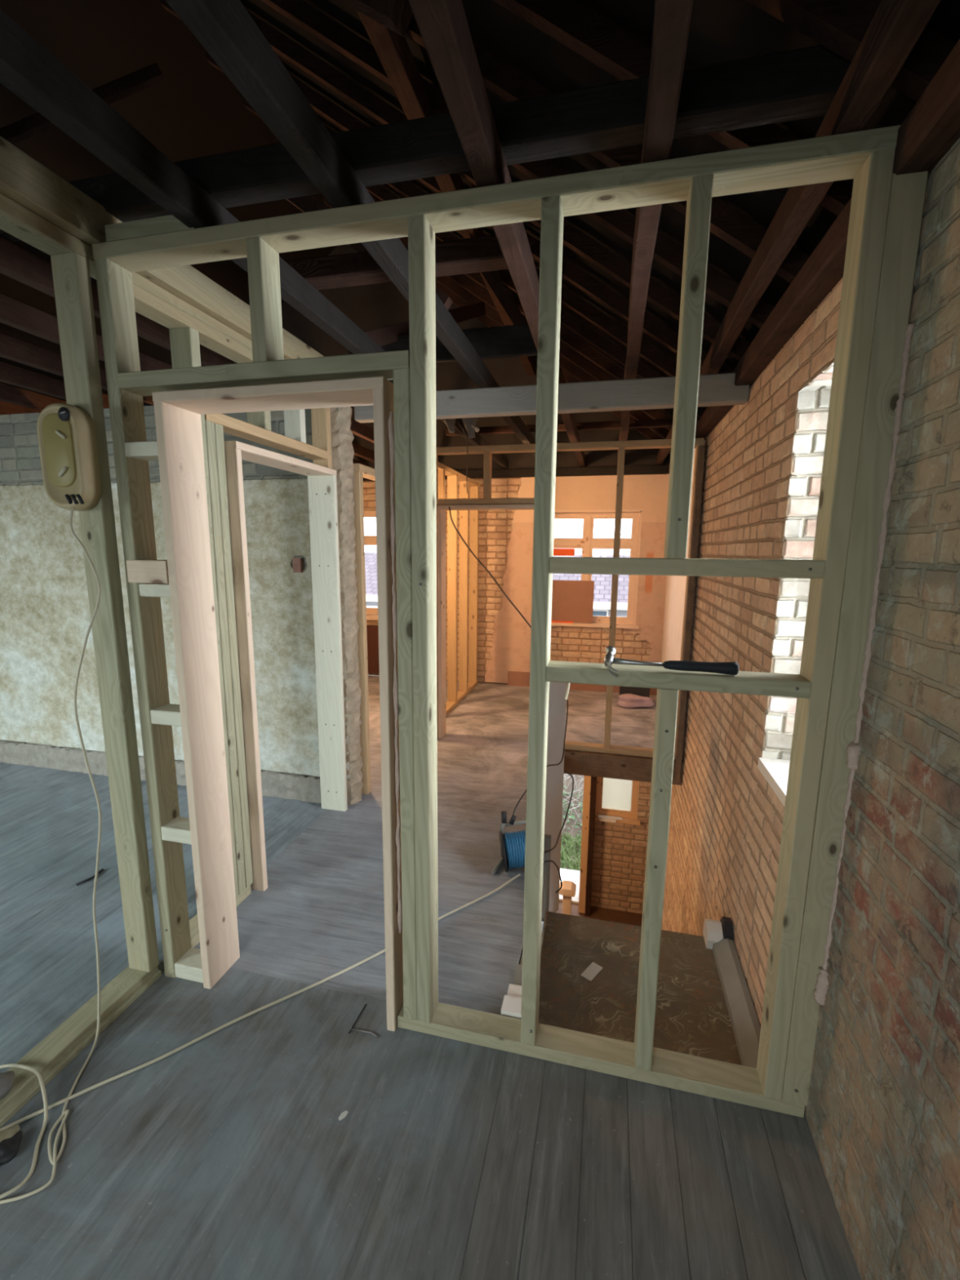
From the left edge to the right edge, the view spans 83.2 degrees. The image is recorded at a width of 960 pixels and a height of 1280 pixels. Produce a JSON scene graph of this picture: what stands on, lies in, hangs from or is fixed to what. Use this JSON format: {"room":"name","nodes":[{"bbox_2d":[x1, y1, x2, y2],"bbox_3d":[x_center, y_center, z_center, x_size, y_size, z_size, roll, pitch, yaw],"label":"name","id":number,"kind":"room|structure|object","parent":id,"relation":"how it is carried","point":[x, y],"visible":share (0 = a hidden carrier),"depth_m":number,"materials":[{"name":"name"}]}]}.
{"room":"construction site","nodes":[
{"label":"construction site","id":0,"kind":"room"},
{"bbox_2d":[0,136,332,1128],"bbox_3d":[-1.339,0.054,1.377,0.149,2.616,3.840,3,10,13],"label":"wall","id":1,"kind":"structure","parent":0,"point":[38,207],"depth_m":1.87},
{"bbox_2d":[0,1071,14,1100],"bbox_3d":[-1.384,1.281,1.514,0.112,0.071,0.124,-4,10,-23],"label":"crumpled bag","id":2,"kind":"object","parent":1,"relation":"on","point":[6,1078],"visible":1,"depth_m":1.54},
{"bbox_2d":[36,403,101,511],"bbox_3d":[-1.275,-0.563,1.670,0.156,0.320,0.072,3,10,13],"label":"case","id":3,"kind":"object","parent":1,"relation":"attached to","point":[66,434],"visible":1,"depth_m":1.65,"materials":[{"name":"beige plastic"}]},
{"bbox_2d":[0,507,101,1204],"bbox_3d":[-1.193,0.492,1.486,0.216,1.715,0.674,0,9,-1],"label":"power cable","id":4,"kind":"object","parent":3,"relation":"hanging from","point":[53,1160],"visible":1,"depth_m":1.69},
{"bbox_2d":[223,440,347,891],"bbox_3d":[-0.992,0.113,2.806,0.166,2.032,0.847,3,10,13],"label":"lining","id":5,"kind":"object","parent":1,"relation":"attached to","point":[322,480],"visible":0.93,"depth_m":3.03,"materials":[{"name":"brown wood"}]},
{"bbox_2d":[0,405,351,801],"bbox_3d":[-2.905,-0.280,3.788,4.350,2.450,0.150,3,10,13],"label":"wall","id":6,"kind":"structure","parent":0,"point":[45,615],"depth_m":3.58,"materials":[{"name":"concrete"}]},
{"bbox_2d":[0,740,320,803],"bbox_3d":[-2.945,0.857,3.896,4.330,0.171,0.055,3,10,13],"label":"baseboard","id":7,"kind":"structure","parent":6,"relation":"attached to","point":[277,784],"depth_m":3.83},
{"bbox_2d":[293,558,302,572],"bbox_3d":[-1.089,-0.446,3.230,0.050,0.085,0.022,3,10,13],"label":"outlet","id":8,"kind":"object","parent":6,"relation":"attached to","point":[297,562],"visible":1,"depth_m":3.22,"materials":[{"name":"red plastic"}]},
{"bbox_2d":[0,675,862,1279],"bbox_3d":[-2.022,1.180,3.139,6.500,0.200,7.750,3,10,13],"label":"floor","id":9,"kind":"structure","parent":0,"point":[229,1155],"depth_m":1.56,"materials":[{"name":"wood"}]},
{"bbox_2d":[0,1124,19,1142],"bbox_3d":[-1.291,1.340,1.395,0.095,0.069,0.187,3,10,13],"label":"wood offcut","id":10,"kind":"object","parent":9,"relation":"on","point":[9,1132],"visible":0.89,"depth_m":1.45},
{"bbox_2d":[0,1129,22,1165],"bbox_3d":[-1.261,1.345,1.431,0.072,0.048,0.086,-3,10,-23],"label":"rag","id":11,"kind":"object","parent":9,"relation":"on","point":[9,1148],"visible":1,"depth_m":1.42,"materials":[{"name":"fabric"}]},
{"bbox_2d":[0,1063,48,1199],"bbox_3d":[-1.349,1.331,1.445,0.430,0.073,0.318,7,11,32],"label":"power cable","id":12,"kind":"object","parent":9,"relation":"on","point":[35,1071],"visible":1,"depth_m":1.51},
{"bbox_2d":[75,868,103,885],"bbox_3d":[-1.894,1.156,2.634,0.036,0.016,0.134,4,10,17],"label":"wood splinter","id":13,"kind":"object","parent":9,"relation":"on","point":[101,869],"visible":0.88,"depth_m":2.61,"materials":[{"name":"wood"}]},
{"bbox_2d":[0,873,520,1130],"bbox_3d":[-0.564,1.260,2.055,1.966,0.024,0.050,-7,12,-38],"label":"power cable","id":14,"kind":"object","parent":9,"relation":"on","point":[95,1086],"visible":0.91,"depth_m":1.79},
{"bbox_2d":[338,1110,347,1120],"bbox_3d":[-0.391,1.358,1.544,0.029,0.004,0.015,-7,12,-36],"label":"chip","id":15,"kind":"object","parent":9,"relation":"on","point":[343,1115],"visible":1,"depth_m":1.54,"materials":[{"name":"wood"}]},
{"bbox_2d":[348,1004,366,1033],"bbox_3d":[-0.421,1.304,1.862,0.004,0.004,0.120,3,10,15],"label":"scrap","id":16,"kind":"object","parent":9,"relation":"on","point":[365,1004],"visible":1,"depth_m":1.86,"materials":[{"name":"plastic"}]},
{"bbox_2d":[351,1028,378,1037],"bbox_3d":[-0.385,1.313,1.809,0.101,0.005,0.013,3,10,16],"label":"nail","id":17,"kind":"object","parent":9,"relation":"on","point":[353,1029],"visible":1,"depth_m":1.81,"materials":[{"name":"metal"}]},
{"bbox_2d":[329,406,479,804],"bbox_3d":[-0.434,-0.398,4.781,0.097,2.400,3.263,3,10,13],"label":"wall","id":18,"kind":"structure","parent":9,"relation":"on","point":[468,627],"depth_m":3.43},
{"bbox_2d":[491,810,525,875],"bbox_3d":[0.200,1.020,2.738,0.252,0.297,0.246,3,10,13],"label":"cable reel","id":19,"kind":"object","parent":9,"relation":"on","point":[513,844],"visible":0.69,"depth_m":2.69,"materials":[{"name":"plastic"}]},
{"bbox_2d":[510,699,568,822],"bbox_3d":[0.404,0.660,3.138,0.086,0.376,1.034,5,10,24],"label":"lead","id":20,"kind":"object","parent":19,"relation":"on","point":[525,792],"visible":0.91,"depth_m":3.28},
{"bbox_2d":[543,859,562,893],"bbox_3d":[0.386,1.299,2.928,0.084,0.422,0.509,6,11,29],"label":"lead","id":21,"kind":"object","parent":19,"relation":"hanging from","point":[548,860],"visible":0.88,"depth_m":3.03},
{"bbox_2d":[543,771,573,853],"bbox_3d":[0.440,1.098,3.177,0.097,0.273,1.016,4,10,21],"label":"lead","id":22,"kind":"object","parent":19,"relation":"hanging from","point":[557,842],"visible":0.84,"depth_m":3.54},
{"bbox_2d":[92,124,928,1117],"bbox_3d":[-0.108,0.060,1.622,2.188,2.545,0.107,3,10,13],"label":"wall","id":23,"kind":"structure","parent":9,"relation":"on","point":[886,211],"depth_m":1.48,"materials":[{"name":"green wood"}]},
{"bbox_2d":[151,376,403,1031],"bbox_3d":[-0.624,0.266,1.812,0.757,2.066,0.171,3,10,13],"label":"lining","id":24,"kind":"object","parent":23,"relation":"attached to","point":[178,422],"visible":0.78,"depth_m":1.77,"materials":[{"name":"brown wood"}]},
{"bbox_2d":[388,411,402,933],"bbox_3d":[-0.257,0.162,1.651,0.021,1.631,0.021,3,10,13],"label":"bead","id":25,"kind":"object","parent":24,"relation":"attached to","point":[391,433],"visible":0.98,"depth_m":1.64},
{"bbox_2d":[564,682,569,699],"bbox_3d":[0.258,0.140,1.593,0.014,0.074,0.006,10,13,44],"label":"cable","id":26,"kind":"object","parent":23,"relation":"hanging from","point":[568,684],"visible":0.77,"depth_m":1.59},
{"bbox_2d":[604,645,738,677],"bbox_3d":[0.510,0.066,1.456,0.345,0.074,0.102,3,10,13],"label":"hammer","id":27,"kind":"object","parent":23,"relation":"on","point":[724,668],"visible":1,"depth_m":1.44,"materials":[{"name":"black rubber"}]},
{"bbox_2d":[813,966,829,1005],"bbox_3d":[0.927,0.938,1.461,0.037,0.098,0.035,-1,10,-11],"label":"bead","id":28,"kind":"object","parent":23,"relation":"attached to","point":[821,986],"visible":0.92,"depth_m":1.45},
{"bbox_2d":[846,741,860,769],"bbox_3d":[0.937,0.288,1.354,0.033,0.066,0.034,-1,10,-7],"label":"bead","id":29,"kind":"object","parent":23,"relation":"attached to","point":[853,749],"visible":0.94,"depth_m":1.34},
{"bbox_2d":[822,324,915,969],"bbox_3d":[0.947,0.111,1.332,0.023,1.644,0.025,0,10,-5],"label":"bead","id":30,"kind":"object","parent":23,"relation":"attached to","point":[887,495],"visible":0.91,"depth_m":1.29},
{"bbox_2d":[501,983,521,1019],"bbox_3d":[0.123,1.277,1.900,0.075,0.054,0.135,3,10,13],"label":"foam block","id":31,"kind":"object","parent":9,"relation":"on","point":[512,1002],"visible":0.57,"depth_m":1.87,"materials":[{"name":"white paint"}]},
{"bbox_2d":[514,964,522,986],"bbox_3d":[0.161,1.273,2.029,0.060,0.020,0.120,2,10,7],"label":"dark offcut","id":32,"kind":"object","parent":9,"relation":"on","point":[518,972],"visible":0.21,"depth_m":2.04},
{"bbox_2d":[519,866,543,964],"bbox_3d":[0.360,1.219,3.159,0.128,0.239,2.700,3,10,13],"label":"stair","id":33,"kind":"structure","parent":9,"relation":"attached to","point":[522,868],"depth_m":2.69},
{"bbox_2d":[541,834,551,934],"bbox_3d":[0.336,1.470,3.074,0.113,0.792,0.025,3,10,13],"label":"apron","id":34,"kind":"object","parent":33,"relation":"attached to","point":[547,844],"visible":0.3,"depth_m":3.03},
{"bbox_2d":[544,681,567,912],"bbox_3d":[0.494,1.052,3.651,0.196,1.790,0.017,-8,13,-41],"label":"sheet","id":35,"kind":"object","parent":33,"relation":"attached to","point":[557,691],"visible":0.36,"depth_m":3.62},
{"bbox_2d":[563,749,684,785],"bbox_3d":[1.123,1.009,4.310,0.930,0.188,0.071,3,10,13],"label":"stair trimmer","id":36,"kind":"structure","parent":9,"relation":"attached to","point":[629,767],"depth_m":4.29},
{"bbox_2d":[616,686,654,708],"bbox_3d":[1.629,0.588,5.663,0.391,0.198,0.327,3,10,13],"label":"bag","id":37,"kind":"object","parent":9,"relation":"on","point":[628,697],"visible":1,"depth_m":5.57,"materials":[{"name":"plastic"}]},
{"bbox_2d":[281,244,671,470],"bbox_3d":[-1.888,-2.751,2.458,6.900,2.900,8.150,3,10,13],"label":"wall","id":38,"kind":"structure","parent":0,"point":[370,307],"depth_m":6.11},
{"bbox_2d":[455,469,483,478],"bbox_3d":[-0.044,-1.839,5.829,0.294,0.094,0.646,3,10,13],"label":"wall plate","id":39,"kind":"object","parent":38,"relation":"on","point":[472,473],"depth_m":6.16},
{"bbox_2d":[0,400,41,414],"bbox_3d":[-3.536,-1.514,3.096,0.058,0.105,7.800,3,10,13],"label":"joist","id":40,"kind":"object","parent":39,"relation":"on","point":[6,408],"visible":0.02,"depth_m":3.86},
{"bbox_2d":[0,382,66,410],"bbox_3d":[-3.108,-1.493,2.997,0.058,0.105,7.800,3,10,13],"label":"joist","id":41,"kind":"object","parent":39,"relation":"on","point":[8,393],"visible":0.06,"depth_m":3.52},
{"bbox_2d":[0,360,144,408],"bbox_3d":[-2.680,-1.472,2.897,0.058,0.105,7.800,3,10,13],"label":"joist","id":42,"kind":"object","parent":39,"relation":"on","point":[11,374],"visible":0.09,"depth_m":3.15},
{"bbox_2d":[0,332,368,466],"bbox_3d":[-2.252,-1.452,2.797,0.058,0.105,7.800,3,10,13],"label":"joist","id":43,"kind":"object","parent":39,"relation":"on","point":[13,348],"visible":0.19,"depth_m":2.73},
{"bbox_2d":[0,235,373,443],"bbox_3d":[-1.396,-1.411,2.597,0.058,0.105,7.800,3,10,13],"label":"joist","id":44,"kind":"object","parent":39,"relation":"on","point":[18,263],"visible":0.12,"depth_m":1.94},
{"bbox_2d":[0,293,374,462],"bbox_3d":[-1.824,-1.431,2.697,0.058,0.105,7.800,3,10,13],"label":"joist","id":45,"kind":"object","parent":39,"relation":"on","point":[15,313],"visible":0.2,"depth_m":2.33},
{"bbox_2d":[0,8,508,468],"bbox_3d":[-0.598,-1.373,2.411,0.068,0.102,7.800,3,10,13],"label":"joist","id":46,"kind":"object","parent":39,"relation":"on","point":[28,69],"visible":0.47,"depth_m":1.30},
{"bbox_2d":[0,62,165,144],"bbox_3d":[-1.200,-1.437,1.493,0.645,0.307,0.020,0,10,-5],"label":"strut","id":47,"kind":"object","parent":46,"relation":"on","point":[137,81],"visible":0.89,"depth_m":1.49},
{"bbox_2d":[285,235,508,289],"bbox_3d":[-0.345,-1.397,2.017,0.930,0.076,0.090,3,10,13],"label":"binder","id":48,"kind":"object","parent":46,"relation":"on","point":[479,254],"visible":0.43,"depth_m":1.99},
{"bbox_2d":[364,301,485,346],"bbox_3d":[-0.297,-1.925,3.278,0.050,0.762,1.466,5,10,25],"label":"strut","id":49,"kind":"object","parent":46,"relation":"on","point":[384,335],"visible":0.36,"depth_m":2.99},
{"bbox_2d":[444,418,455,433],"bbox_3d":[-0.218,-1.568,3.845,0.106,0.180,0.073,3,10,13],"label":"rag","id":50,"kind":"object","parent":46,"relation":"hanging from","point":[450,423],"visible":0.48,"depth_m":3.83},
{"bbox_2d":[456,420,468,493],"bbox_3d":[-0.141,-1.381,4.060,0.107,0.543,0.008,3,10,13],"label":"pull cord","id":51,"kind":"object","parent":46,"relation":"hanging from","point":[456,420],"visible":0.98,"depth_m":4.05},
{"bbox_2d":[462,417,478,438],"bbox_3d":[-0.066,-1.550,3.808,0.118,0.240,0.081,3,10,13],"label":"rag","id":52,"kind":"object","parent":46,"relation":"hanging from","point":[468,422],"visible":0.5,"depth_m":3.79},
{"bbox_2d":[165,0,535,457],"bbox_3d":[-0.161,-1.352,2.308,0.068,0.102,7.800,3,10,13],"label":"joist","id":53,"kind":"object","parent":39,"relation":"on","point":[226,30],"visible":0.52,"depth_m":1.19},
{"bbox_2d":[285,195,452,310],"bbox_3d":[-0.548,-1.747,2.352,0.894,0.696,0.050,3,10,16],"label":"strut","id":54,"kind":"object","parent":53,"relation":"on","point":[304,203],"visible":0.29,"depth_m":2.35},
{"bbox_2d":[348,324,537,363],"bbox_3d":[-0.193,-1.581,2.914,1.100,0.147,0.041,3,10,13],"label":"binder","id":55,"kind":"object","parent":53,"relation":"on","point":[513,340],"visible":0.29,"depth_m":2.83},
{"bbox_2d":[491,468,534,478],"bbox_3d":[0.337,-1.824,5.761,0.567,0.094,0.679,3,10,13],"label":"wall plate","id":56,"kind":"object","parent":38,"relation":"on","point":[504,473],"depth_m":6.06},
{"bbox_2d":[408,0,585,466],"bbox_3d":[0.232,-1.333,2.217,0.068,0.102,7.800,3,10,13],"label":"joist","id":57,"kind":"object","parent":56,"relation":"on","point":[442,24],"visible":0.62,"depth_m":1.17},
{"bbox_2d":[338,0,413,36],"bbox_3d":[-0.522,-1.575,1.176,0.929,0.745,0.045,6,11,29],"label":"strut","id":58,"kind":"object","parent":57,"relation":"on","point":[396,15],"visible":1,"depth_m":1.03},
{"bbox_2d":[470,235,537,361],"bbox_3d":[0.195,-2.001,3.277,0.610,0.869,0.050,4,10,18],"label":"strut","id":59,"kind":"object","parent":57,"relation":"on","point":[491,277],"visible":0.36,"depth_m":3.26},
{"bbox_2d":[445,418,672,435],"bbox_3d":[0.674,-1.809,4.600,2.000,0.057,0.051,3,10,13],"label":"binder","id":60,"kind":"object","parent":57,"relation":"attached to","point":[658,423],"visible":0.71,"depth_m":4.51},
{"bbox_2d":[354,373,749,422],"bbox_3d":[0.305,-1.295,2.914,2.096,0.136,0.082,3,10,13],"label":"beam","id":61,"kind":"structure","parent":38,"relation":"attached to","point":[714,389],"depth_m":2.82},
{"bbox_2d":[555,466,617,476],"bbox_3d":[1.085,-1.786,5.578,0.646,0.094,0.668,3,10,13],"label":"wall plate","id":62,"kind":"object","parent":38,"relation":"on","point":[584,471],"depth_m":5.87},
{"bbox_2d":[623,464,667,475],"bbox_3d":[1.682,-1.757,5.437,0.451,0.094,0.666,3,10,13],"label":"wall plate","id":63,"kind":"object","parent":38,"relation":"on","point":[631,469],"depth_m":5.73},
{"bbox_2d":[617,0,693,466],"bbox_3d":[0.621,-1.315,2.126,0.068,0.102,7.800,3,10,13],"label":"joist","id":64,"kind":"object","parent":63,"relation":"on","point":[672,18],"visible":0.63,"depth_m":1.17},
{"bbox_2d":[0,44,850,241],"bbox_3d":[-2.095,-1.403,1.892,6.080,0.097,0.082,3,10,13],"label":"binder","id":65,"kind":"object","parent":64,"relation":"on","point":[802,83],"visible":0.59,"depth_m":1.34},
{"bbox_2d":[656,0,941,465],"bbox_3d":[1.012,-1.296,2.035,0.068,0.102,7.800,3,10,13],"label":"joist","id":66,"kind":"object","parent":63,"relation":"on","point":[895,28],"visible":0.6,"depth_m":1.17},
{"bbox_2d":[694,404,734,439],"bbox_3d":[1.459,-1.431,3.467,0.141,0.099,0.966,3,10,13],"label":"wall plate","id":67,"kind":"object","parent":38,"relation":"on","point":[712,415],"depth_m":3.41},
{"bbox_2d":[399,236,671,430],"bbox_3d":[0.181,-2.986,4.843,3.820,2.764,0.048,3,10,13],"label":"rafter","id":68,"kind":"object","parent":67,"relation":"on","point":[566,352],"visible":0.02,"depth_m":4.75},
{"bbox_2d":[435,280,671,453],"bbox_3d":[0.371,-3.116,5.630,3.820,2.764,0.048,3,10,13],"label":"rafter","id":69,"kind":"object","parent":67,"relation":"on","point":[649,433],"visible":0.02,"depth_m":5.62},
{"bbox_2d":[732,197,851,387],"bbox_3d":[1.090,-1.180,1.947,0.139,0.099,1.522,3,10,13],"label":"wall plate","id":70,"kind":"object","parent":38,"relation":"on","point":[824,268],"depth_m":1.78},
{"bbox_2d":[205,50,676,376],"bbox_3d":[-0.104,-2.791,3.662,3.820,2.764,0.048,3,10,13],"label":"rafter","id":71,"kind":"object","parent":70,"relation":"on","point":[604,322],"visible":0.21,"depth_m":3.54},
{"bbox_2d":[160,0,733,373],"bbox_3d":[-0.199,-2.726,3.268,3.820,2.764,0.048,3,10,13],"label":"rafter","id":72,"kind":"object","parent":70,"relation":"on","point":[576,276],"visible":0.18,"depth_m":3.16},
{"bbox_2d":[243,97,706,417],"bbox_3d":[-0.009,-2.856,4.055,3.820,2.764,0.048,3,10,13],"label":"rafter","id":73,"kind":"object","parent":70,"relation":"on","point":[587,333],"visible":0.21,"depth_m":3.95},
{"bbox_2d":[356,10,535,375],"bbox_3d":[-0.334,-2.326,2.158,0.082,0.121,7.740,3,10,13],"label":"purlin","id":74,"kind":"object","parent":73,"relation":"attached to","point":[393,50],"visible":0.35,"depth_m":2.25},
{"bbox_2d":[274,135,697,422],"bbox_3d":[0.086,-2.921,4.449,3.820,2.764,0.048,3,10,13],"label":"rafter","id":75,"kind":"object","parent":70,"relation":"on","point":[616,371],"visible":0.14,"depth_m":4.34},
{"bbox_2d":[323,195,669,439],"bbox_3d":[0.276,-3.051,5.236,3.820,2.764,0.048,3,10,13],"label":"rafter","id":76,"kind":"object","parent":70,"relation":"on","point":[565,364],"visible":0.21,"depth_m":5.22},
{"bbox_2d":[247,10,750,361],"bbox_3d":[-0.294,-2.661,2.875,3.820,2.764,0.048,3,10,13],"label":"rafter","id":77,"kind":"object","parent":70,"relation":"on","point":[664,299],"visible":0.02,"depth_m":2.85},
{"bbox_2d":[260,0,774,328],"bbox_3d":[-0.389,-2.596,2.481,3.820,2.764,0.048,3,10,13],"label":"rafter","id":78,"kind":"object","parent":70,"relation":"on","point":[668,253],"visible":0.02,"depth_m":2.40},
{"bbox_2d":[404,13,809,283],"bbox_3d":[-0.484,-2.532,2.088,3.820,2.764,0.048,3,10,13],"label":"rafter","id":79,"kind":"object","parent":70,"relation":"on","point":[727,223],"visible":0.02,"depth_m":1.95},
{"bbox_2d":[892,38,959,174],"bbox_3d":[0.861,-1.023,0.998,0.128,0.099,0.348,3,10,13],"label":"wall plate","id":80,"kind":"object","parent":38,"relation":"on","point":[928,135],"depth_m":1.05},
{"bbox_2d":[493,0,853,216],"bbox_3d":[-0.579,-2.467,1.694,3.820,2.764,0.048,3,10,13],"label":"rafter","id":81,"kind":"object","parent":80,"relation":"on","point":[574,25],"visible":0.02,"depth_m":1.56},
{"bbox_2d":[746,0,956,101],"bbox_3d":[-0.674,-2.402,1.301,3.820,2.764,0.048,3,10,13],"label":"rafter","id":82,"kind":"object","parent":80,"relation":"on","point":[840,26],"visible":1,"depth_m":1.12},
{"bbox_2d":[0,0,959,430],"bbox_3d":[-2.235,-2.807,2.611,7.750,3.045,8.300,3,10,13],"label":"ceiling","id":83,"kind":"structure","parent":0,"point":[197,111],"depth_m":3.21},
{"bbox_2d":[363,474,669,914],"bbox_3d":[-0.948,0.582,6.954,6.800,5.260,0.260,3,10,13],"label":"wall","id":84,"kind":"structure","parent":0,"point":[505,536],"depth_m":6.26,"materials":[{"name":"brick"}]},
{"bbox_2d":[364,510,377,620],"bbox_3d":[-1.578,-0.933,6.762,1.380,1.340,0.181,3,10,13],"label":"window","id":85,"kind":"structure","parent":84,"relation":"in","point":[371,612],"depth_m":6.71,"materials":[{"name":"orange wood"}]},
{"bbox_2d":[366,624,379,673],"bbox_3d":[-1.184,0.120,6.731,0.600,0.600,0.070,3,10,13],"label":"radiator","id":86,"kind":"object","parent":84,"relation":"attached to","point":[372,633],"visible":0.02,"depth_m":6.73,"materials":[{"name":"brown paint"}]},
{"bbox_2d":[559,775,596,916],"bbox_3d":[1.075,2.190,6.606,0.646,2.300,0.420,3,10,13],"label":"door frame","id":87,"kind":"structure","parent":84,"relation":"in","point":[583,897],"depth_m":6.41,"materials":[{"name":"wood"}]},
{"bbox_2d":[507,671,657,695],"bbox_3d":[1.175,0.497,6.279,1.730,0.170,0.045,3,10,13],"label":"baseboard","id":88,"kind":"structure","parent":84,"relation":"attached to","point":[514,678],"depth_m":6.29,"materials":[{"name":"wood"}]},
{"bbox_2d":[551,509,642,629],"bbox_3d":[1.219,-0.802,6.109,1.170,1.300,0.180,3,10,13],"label":"window","id":89,"kind":"structure","parent":84,"relation":"in","point":[588,542],"depth_m":6.07,"materials":[{"name":"orange wood"}]},
{"bbox_2d":[551,620,573,623],"bbox_3d":[0.919,-0.203,6.202,0.300,0.028,0.021,3,10,13],"label":"strip","id":90,"kind":"object","parent":89,"relation":"on","point":[552,621],"visible":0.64,"depth_m":6.19,"materials":[{"name":"wood"}]},
{"bbox_2d":[553,548,574,555],"bbox_3d":[0.937,-1.001,6.160,0.280,0.080,0.006,3,10,13],"label":"strip","id":91,"kind":"object","parent":89,"relation":"hanging from","point":[557,552],"visible":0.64,"depth_m":6.15,"materials":[{"name":"plastic"}]},
{"bbox_2d":[551,580,594,622],"bbox_3d":[1.031,-0.440,6.160,0.515,0.475,0.016,3,10,13],"label":"board panel","id":92,"kind":"object","parent":89,"relation":"on","point":[571,600],"visible":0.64,"depth_m":6.14,"materials":[{"name":"wood"}]},
{"bbox_2d":[595,777,639,825],"bbox_3d":[1.636,1.625,6.383,0.545,1.080,0.130,3,10,13],"label":"window","id":93,"kind":"structure","parent":84,"relation":"in","point":[618,797],"depth_m":6.45,"materials":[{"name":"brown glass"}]},
{"bbox_2d":[598,814,622,822],"bbox_3d":[1.547,2.130,6.425,0.280,0.038,0.090,3,10,13],"label":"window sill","id":94,"kind":"structure","parent":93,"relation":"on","point":[602,818],"depth_m":6.42,"materials":[{"name":"white paint"}]},
{"bbox_2d":[435,437,704,759],"bbox_3d":[0.570,-0.301,4.280,2.086,2.392,0.092,3,10,13],"label":"wall","id":95,"kind":"structure","parent":0,"point":[487,451],"depth_m":4.16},
{"bbox_2d":[437,504,533,738],"bbox_3d":[0.089,-0.104,4.431,0.872,1.946,0.136,3,10,13],"label":"lining","id":96,"kind":"object","parent":95,"relation":"attached to","point":[442,509],"visible":0.53,"depth_m":4.44,"materials":[{"name":"brown wood"}]},
{"bbox_2d":[448,506,531,628],"bbox_3d":[0.091,-0.548,4.230,0.726,0.976,0.042,3,10,16],"label":"cable","id":97,"kind":"object","parent":96,"relation":"hanging from","point":[455,528],"visible":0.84,"depth_m":4.23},
{"bbox_2d":[555,901,642,926],"bbox_3d":[0.034,3.596,5.177,3.200,0.100,4.050,3,10,13],"label":"floor","id":98,"kind":"structure","parent":0,"point":[596,913],"depth_m":6.54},
{"bbox_2d":[538,880,742,1065],"bbox_3d":[0.883,2.526,3.676,0.964,2.580,3.500,3,10,13],"label":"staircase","id":99,"kind":"structure","parent":98,"relation":"on","point":[692,1017],"depth_m":2.27,"materials":[{"name":"wood"}]},
{"bbox_2d":[581,961,603,981],"bbox_3d":[0.485,1.435,2.340,0.050,0.003,0.100,9,13,41],"label":"paper label","id":100,"kind":"object","parent":99,"relation":"on","point":[593,969],"visible":1,"depth_m":2.34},
{"bbox_2d":[661,137,959,1279],"bbox_3d":[1.305,1.331,2.570,0.276,5.250,7.350,3,10,13],"label":"wall","id":101,"kind":"structure","parent":0,"point":[882,1112],"depth_m":1.21,"materials":[{"name":"brick"}]},
{"bbox_2d":[674,444,705,781],"bbox_3d":[1.543,-0.136,3.993,0.042,2.480,0.058,3,10,13],"label":"post","id":102,"kind":"object","parent":101,"relation":"attached to","point":[701,449],"visible":0.86,"depth_m":3.95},
{"bbox_2d":[702,916,760,1068],"bbox_3d":[1.013,1.413,2.127,0.106,0.130,0.900,3,10,13],"label":"baseboard","id":103,"kind":"structure","parent":101,"relation":"attached to","point":[718,935],"depth_m":2.19,"materials":[{"name":"white paint"}]},
{"bbox_2d":[757,757,790,806],"bbox_3d":[1.149,0.547,1.821,0.232,0.042,0.650,3,10,13],"label":"window sill","id":104,"kind":"structure","parent":101,"relation":"attached to","point":[775,771],"depth_m":2.02,"materials":[{"name":"white paint"}]},
{"bbox_2d":[761,362,833,759],"bbox_3d":[1.152,-0.145,1.706,0.200,1.385,0.650,3,10,13],"label":"window","id":105,"kind":"structure","parent":101,"relation":"in","point":[813,400],"depth_m":2.00,"materials":[{"name":"brick"}]},
{"label":"outside","id":106,"kind":"structure","parent":0,"visible":0},
{"bbox_2d":[560,837,580,870],"bbox_3d":[6.492,-0.811,33.705,28.000,0.400,55.000,3,10,13],"label":"garden","id":107,"kind":"object","parent":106,"point":[566,868],"depth_m":8.06,"materials":[{"name":"plant"}]},
{"bbox_2d":[369,675,584,837],"bbox_3d":[2.333,1.618,11.980,10.000,2.100,7.400,3,10,13],"label":"bank","id":108,"kind":"object","parent":107,"relation":"on","point":[574,830],"visible":0.02,"depth_m":8.94,"materials":[{"name":"soil"}]},
{"bbox_2d":[561,785,583,832],"bbox_3d":[1.402,2.769,8.866,2.961,0.582,0.662,3,10,13],"label":"weeds","id":109,"kind":"object","parent":108,"relation":"on","point":[572,816],"visible":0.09,"depth_m":8.81,"materials":[{"name":"green plant"}]},
{"bbox_2d":[364,552,630,617],"bbox_3d":[0.639,-1.045,20.685,17.500,4.450,6.430,3,10,13],"label":"house","id":110,"kind":"structure","parent":107,"relation":"on","point":[602,583],"depth_m":17.88,"materials":[{"name":"brick"}]},
{"bbox_2d":[559,868,580,891],"bbox_3d":[1.158,3.303,7.291,5.000,0.100,0.580,3,10,13],"label":"garden path","id":111,"kind":"structure","parent":107,"relation":"on","point":[573,876],"depth_m":7.40,"materials":[{"name":"concrete"}]},
{"bbox_2d":[560,831,582,871],"bbox_3d":[1.249,3.158,8.103,2.748,0.120,1.184,3,10,13],"label":"grass","id":112,"kind":"structure","parent":107,"relation":"on","point":[567,838],"depth_m":8.12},
{"bbox_2d":[562,773,583,834],"bbox_3d":[1.617,1.784,9.733,5.406,2.893,3.519,4,10,20],"label":"thicket","id":113,"kind":"object","parent":107,"relation":"on","point":[565,779],"visible":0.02,"depth_m":8.97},
{"bbox_2d":[555,533,631,555],"bbox_3d":[10.148,-4.161,35.900,10.200,5.750,6.030,3,10,13],"label":"house","id":114,"kind":"structure","parent":107,"relation":"on","point":[623,535],"depth_m":35.10,"materials":[{"name":"white paint"}]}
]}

